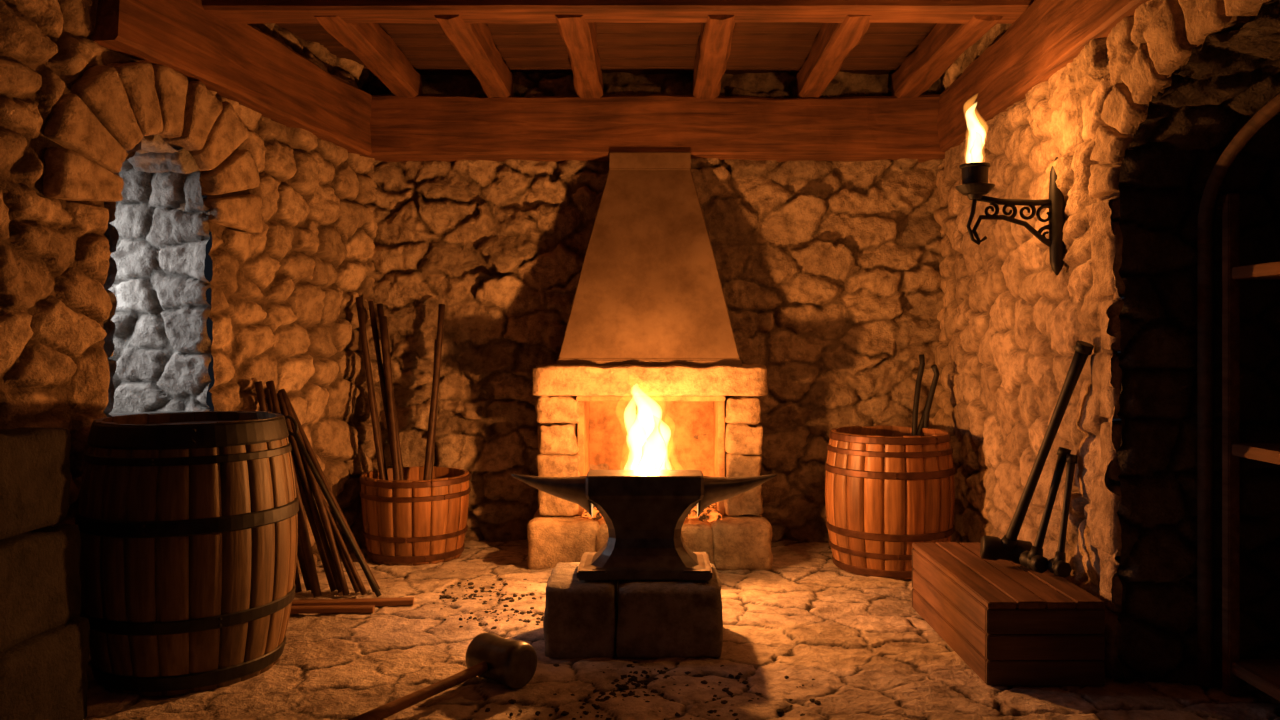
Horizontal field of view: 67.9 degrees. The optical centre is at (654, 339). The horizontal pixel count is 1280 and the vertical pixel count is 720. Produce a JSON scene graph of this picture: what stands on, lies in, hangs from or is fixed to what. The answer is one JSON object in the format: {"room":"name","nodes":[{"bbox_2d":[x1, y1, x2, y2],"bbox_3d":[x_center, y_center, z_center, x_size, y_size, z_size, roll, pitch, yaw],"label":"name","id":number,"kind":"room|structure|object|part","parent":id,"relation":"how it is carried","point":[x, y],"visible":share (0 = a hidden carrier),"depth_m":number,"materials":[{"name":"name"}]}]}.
{"room":"metal workshop","nodes":[
{"label":"metal workshop","id":0,"kind":"room"},
{"bbox_2d":[0,0,380,653],"bbox_3d":[-2.446,-0.250,3.690,0.126,3.200,5.528,0,0,12],"label":"wall","id":1,"kind":"structure","parent":0,"point":[283,311],"depth_m":4.90,"materials":[{"name":"stone"}]},
{"bbox_2d":[109,410,188,415],"bbox_3d":[-2.689,0.417,4.535,0.964,0.135,0.797,0,0,12],"label":"window sill","id":2,"kind":"structure","parent":1,"relation":"attached to","point":[110,413],"depth_m":4.70,"materials":[{"name":"stone"}]},
{"bbox_2d":[43,61,263,233],"bbox_3d":[-2.368,-0.923,4.477,0.324,0.715,1.351,0,0,12],"label":"blocks","id":3,"kind":"object","parent":1,"relation":"attached to","point":[109,110],"visible":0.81,"depth_m":4.23,"materials":[{"name":"stone"}]},
{"bbox_2d":[103,134,210,416],"bbox_3d":[-2.717,-0.297,4.542,0.850,1.334,0.671,0,0,12],"label":"window","id":4,"kind":"structure","parent":1,"relation":"in","point":[157,347],"depth_m":4.79,"materials":[{"name":"stone"}]},
{"bbox_2d":[89,0,371,154],"bbox_3d":[-2.163,-1.424,5.085,0.258,0.482,2.136,0,0,12],"label":"wall plate","id":5,"kind":"object","parent":1,"relation":"attached to","point":[244,64],"visible":0.79,"depth_m":4.83,"materials":[{"name":"brown wood"}]},
{"bbox_2d":[275,22,936,75],"bbox_3d":[-0.500,-1.790,3.410,5.600,0.054,6.418,0,0,0],"label":"ceiling","id":6,"kind":"structure","parent":0,"point":[636,49],"depth_m":5.72,"materials":[{"name":"brown wood"}]},
{"bbox_2d":[314,16,421,97],"bbox_3d":[-1.597,-1.664,5.410,0.176,0.226,1.580,0,0,0],"label":"joist","id":7,"kind":"object","parent":6,"relation":"attached to","point":[369,42],"visible":0.84,"depth_m":5.33,"materials":[{"name":"brown wood"}]},
{"bbox_2d":[434,15,512,97],"bbox_3d":[-1.011,-1.667,5.410,0.180,0.230,1.580,0,0,0],"label":"joist","id":8,"kind":"object","parent":6,"relation":"attached to","point":[473,42],"visible":0.9,"depth_m":5.32,"materials":[{"name":"brown wood"}]},
{"bbox_2d":[555,15,602,98],"bbox_3d":[-0.413,-1.662,5.410,0.178,0.230,1.580,0,0,0],"label":"joist","id":9,"kind":"object","parent":6,"relation":"attached to","point":[579,37],"visible":0.85,"depth_m":5.23,"materials":[{"name":"brown wood"}]},
{"bbox_2d":[202,0,1033,23],"bbox_3d":[-0.275,-1.700,4.640,4.550,0.251,0.233,0,0,0],"label":"cross beam","id":10,"kind":"structure","parent":6,"relation":"attached to","point":[231,11],"depth_m":4.54,"materials":[{"name":"brown wood"}]},
{"bbox_2d":[692,15,734,99],"bbox_3d":[0.328,-1.656,5.410,0.170,0.226,1.580,0,0,0],"label":"joist","id":11,"kind":"object","parent":6,"relation":"attached to","point":[713,49],"visible":0.86,"depth_m":5.23,"materials":[{"name":"brown wood"}]},
{"bbox_2d":[796,15,870,97],"bbox_3d":[1.007,-1.663,5.410,0.188,0.223,1.580,0,0,0],"label":"joist","id":12,"kind":"object","parent":6,"relation":"attached to","point":[834,42],"visible":0.91,"depth_m":5.29,"materials":[{"name":"brown wood"}]},
{"bbox_2d":[891,16,1002,97],"bbox_3d":[1.620,-1.656,5.410,0.176,0.218,1.580,0,0,0],"label":"joist","id":13,"kind":"object","parent":6,"relation":"attached to","point":[946,42],"visible":0.87,"depth_m":5.35,"materials":[{"name":"brown wood"}]},
{"bbox_2d":[365,72,944,542],"bbox_3d":[0.000,-0.250,6.288,4.100,3.200,0.164,0,0,0],"label":"wall","id":14,"kind":"structure","parent":0,"point":[829,272],"depth_m":6.32,"materials":[{"name":"stone"}]},
{"bbox_2d":[360,94,944,162],"bbox_3d":[-0.010,-1.381,6.220,3.920,0.402,0.287,0,0,0],"label":"ceiling beam","id":15,"kind":"structure","parent":14,"relation":"attached to","point":[445,128],"depth_m":6.09,"materials":[{"name":"brown wood"}]},
{"bbox_2d":[84,539,1279,719],"bbox_3d":[-0.200,1.337,3.100,6.600,0.037,7.400,0,0,0],"label":"floor","id":16,"kind":"structure","parent":0,"point":[868,653],"depth_m":3.81,"materials":[{"name":"beige stone"}]},
{"bbox_2d":[0,427,89,719],"bbox_3d":[-2.207,0.811,3.120,0.435,1.064,0.529,0,0,0],"label":"stone ledge","id":17,"kind":"object","parent":16,"relation":"on","point":[45,645],"visible":1,"depth_m":3.14,"materials":[{"name":"brown stone"}]},
{"bbox_2d":[75,411,298,696],"bbox_3d":[-1.900,0.827,3.898,0.822,1.023,0.826,0,0,0],"label":"wooden barrel","id":18,"kind":"object","parent":16,"relation":"on","point":[187,522],"visible":0.98,"depth_m":3.57,"materials":[{"name":"brown wood"}]},
{"bbox_2d":[254,381,379,597],"bbox_3d":[-1.794,0.771,5.005,0.671,1.109,0.249,0,0,21],"label":"rods","id":19,"kind":"object","parent":16,"relation":"on","point":[306,484],"visible":0.7,"depth_m":5.00,"materials":[{"name":"brown wood"}]},
{"bbox_2d":[290,605,374,613],"bbox_3d":[-1.580,1.318,4.645,0.401,0.032,0.042,1,0,-4],"label":"wood slat","id":20,"kind":"object","parent":16,"relation":"on","point":[323,608],"visible":0.99,"depth_m":4.63,"materials":[{"name":"brown wood"}]},
{"bbox_2d":[285,415,381,596],"bbox_3d":[-1.673,0.855,4.916,0.560,0.923,0.028,0,0,12],"label":"rod","id":21,"kind":"object","parent":16,"relation":"on","point":[295,435],"visible":0.87,"depth_m":4.91,"materials":[{"name":"metal"}]},
{"bbox_2d":[291,597,413,605],"bbox_3d":[-1.535,1.317,4.760,0.635,0.032,0.052,0,0,-7],"label":"wood slat","id":22,"kind":"object","parent":16,"relation":"on","point":[404,601],"visible":0.79,"depth_m":4.75,"materials":[{"name":"brown wood"}]},
{"bbox_2d":[360,466,470,565],"bbox_3d":[-1.485,1.082,5.900,0.667,0.513,0.667,0,0,0],"label":"wooden tub","id":23,"kind":"object","parent":16,"relation":"on","point":[410,520],"visible":1,"depth_m":5.63,"materials":[{"name":"brown wood"}]},
{"bbox_2d":[355,297,444,479],"bbox_3d":[-1.631,0.501,5.997,0.536,1.548,0.413,0,0,0],"label":"wooden poles","id":24,"kind":"object","parent":23,"relation":"in","point":[385,376],"visible":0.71,"depth_m":6.00,"materials":[{"name":"brown wood"}]},
{"bbox_2d":[349,633,536,719],"bbox_3d":[-0.784,1.249,3.469,0.254,0.182,0.765,0,0,38],"label":"hammer","id":25,"kind":"object","parent":16,"relation":"on","point":[510,663],"visible":1,"depth_m":3.60,"materials":[{"name":"wood"}]},
{"bbox_3d":[-0.827,1.283,3.449,0.048,0.115,0.681,0,0,43],"label":"hammer handle","id":26,"kind":"part","parent":25,"relation":"part of","materials":[{"name":"brown wood"}]},
{"bbox_2d":[543,562,722,658],"bbox_3d":[-0.093,1.190,4.240,0.768,0.327,0.525,0,0,0],"label":"pedestal","id":27,"kind":"object","parent":16,"relation":"on","point":[643,618],"depth_m":3.99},
{"bbox_2d":[511,470,776,579],"bbox_3d":[-0.048,0.809,4.240,1.185,0.433,0.380,0,0,0],"label":"anvil","id":28,"kind":"object","parent":27,"relation":"on","point":[644,512],"visible":1,"depth_m":4.14,"materials":[{"name":"metal"}]},
{"bbox_2d":[527,152,772,570],"bbox_3d":[-0.031,0.080,5.597,1.448,2.559,1.494,0,0,0],"label":"fireplace","id":29,"kind":"object","parent":16,"relation":"on","point":[649,360],"visible":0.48,"depth_m":5.77,"materials":[{"name":"stone"}]},
{"bbox_2d":[556,152,741,366],"bbox_3d":[-0.036,-0.515,6.008,1.116,1.370,0.645,0,0,0],"label":"hood","id":30,"kind":"object","parent":29,"relation":"attached to","point":[649,291],"depth_m":5.84,"materials":[{"name":"metal"}]},
{"bbox_2d":[433,578,883,719],"bbox_3d":[-0.201,1.337,4.278,1.568,0.022,2.382,0,0,-13],"label":"crumbs","id":31,"kind":"object","parent":16,"relation":"on","point":[633,678],"visible":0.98,"depth_m":3.72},
{"bbox_2d":[825,425,955,579],"bbox_3d":[1.385,0.937,5.619,0.751,0.803,0.752,0,0,0],"label":"wooden barrel","id":32,"kind":"object","parent":16,"relation":"on","point":[888,489],"visible":0.89,"depth_m":5.31,"materials":[{"name":"brown wood"}]},
{"bbox_2d":[912,354,939,435],"bbox_3d":[1.601,0.682,5.786,0.119,1.186,0.413,0,0,42],"label":"tongs","id":33,"kind":"object","parent":32,"relation":"in","point":[924,422],"visible":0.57,"depth_m":5.85,"materials":[{"name":"metal"}]},
{"bbox_2d":[912,542,1104,685],"bbox_3d":[1.508,1.171,4.197,0.455,0.327,1.086,0,0,0],"label":"wooden crate","id":34,"kind":"object","parent":16,"relation":"on","point":[1012,624],"visible":0.93,"depth_m":3.69,"materials":[{"name":"brown wood"}]},
{"bbox_2d":[980,341,1093,563],"bbox_3d":[1.667,0.502,4.121,0.202,0.998,0.528,0,0,-40],"label":"sledgehammer","id":35,"kind":"object","parent":34,"relation":"on","point":[1009,548],"visible":0.93,"depth_m":4.10,"materials":[{"name":"metal"}]},
{"bbox_2d":[1019,447,1070,573],"bbox_3d":[1.682,0.723,4.076,0.204,0.530,0.121,0,0,-13],"label":"sledgehammer","id":36,"kind":"object","parent":34,"relation":"on","point":[1033,559],"visible":0.98,"depth_m":4.06,"materials":[{"name":"metal"}]},
{"bbox_2d":[1046,454,1077,577],"bbox_3d":[1.718,0.734,3.977,0.136,0.507,0.129,0,0,0],"label":"sledgehammer","id":37,"kind":"object","parent":34,"relation":"on","point":[1058,565],"visible":1,"depth_m":3.98,"materials":[{"name":"metal"}]},
{"bbox_2d":[1222,193,1279,700],"bbox_3d":[2.324,0.394,2.890,0.352,1.888,1.424,0,0,0],"label":"storage shelf","id":38,"kind":"object","parent":16,"relation":"on","point":[1263,674],"visible":1,"depth_m":3.56,"materials":[{"name":"brown wood"}]},
{"bbox_2d":[932,0,1235,681],"bbox_3d":[1.796,-0.250,3.652,0.102,3.200,5.400,0,0,2],"label":"wall","id":39,"kind":"structure","parent":0,"point":[1011,327],"depth_m":4.68,"materials":[{"name":"stone"}]},
{"bbox_2d":[955,157,1064,274],"bbox_3d":[1.592,-0.700,4.260,0.485,0.820,0.169,0,0,0],"label":"torch","id":40,"kind":"object","parent":39,"relation":"attached to","point":[975,184],"visible":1,"depth_m":4.25,"materials":[{"name":"metal"}]},
{"bbox_2d":[937,0,1148,151],"bbox_3d":[1.877,-1.403,4.735,0.226,0.408,2.772,0,0,2],"label":"wall plate","id":41,"kind":"object","parent":39,"relation":"attached to","point":[1048,35],"visible":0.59,"depth_m":4.61,"materials":[{"name":"brown wood"}]},
{"bbox_2d":[1090,196,1124,679],"bbox_3d":[1.871,0.384,3.824,0.176,1.924,0.216,0,0,0],"label":"quoins","id":42,"kind":"object","parent":39,"relation":"attached to","point":[1103,251],"visible":0.48,"depth_m":3.75,"materials":[{"name":"stone"}]},
{"bbox_2d":[1088,0,1269,197],"bbox_3d":[1.873,-0.925,2.843,0.285,0.687,2.171,0,0,2],"label":"arch","id":43,"kind":"object","parent":39,"relation":"attached to","point":[1171,35],"visible":0.55,"depth_m":3.40,"materials":[{"name":"stone"}]},
{"bbox_2d":[1117,0,1279,689],"bbox_3d":[2.207,0.174,2.849,0.905,2.351,1.752,0,0,0],"label":"doorway","id":44,"kind":"object","parent":39,"relation":"in","point":[1225,81],"visible":0.83,"depth_m":3.67,"materials":[{"name":"stone"}]},
{"bbox_2d":[1197,92,1279,687],"bbox_3d":[2.375,0.100,2.850,0.596,2.500,2.000,0,0,0],"label":"door frame","id":45,"kind":"structure","parent":44,"relation":"attached to","point":[1206,215],"depth_m":3.62,"materials":[{"name":"wood"}]}
]}

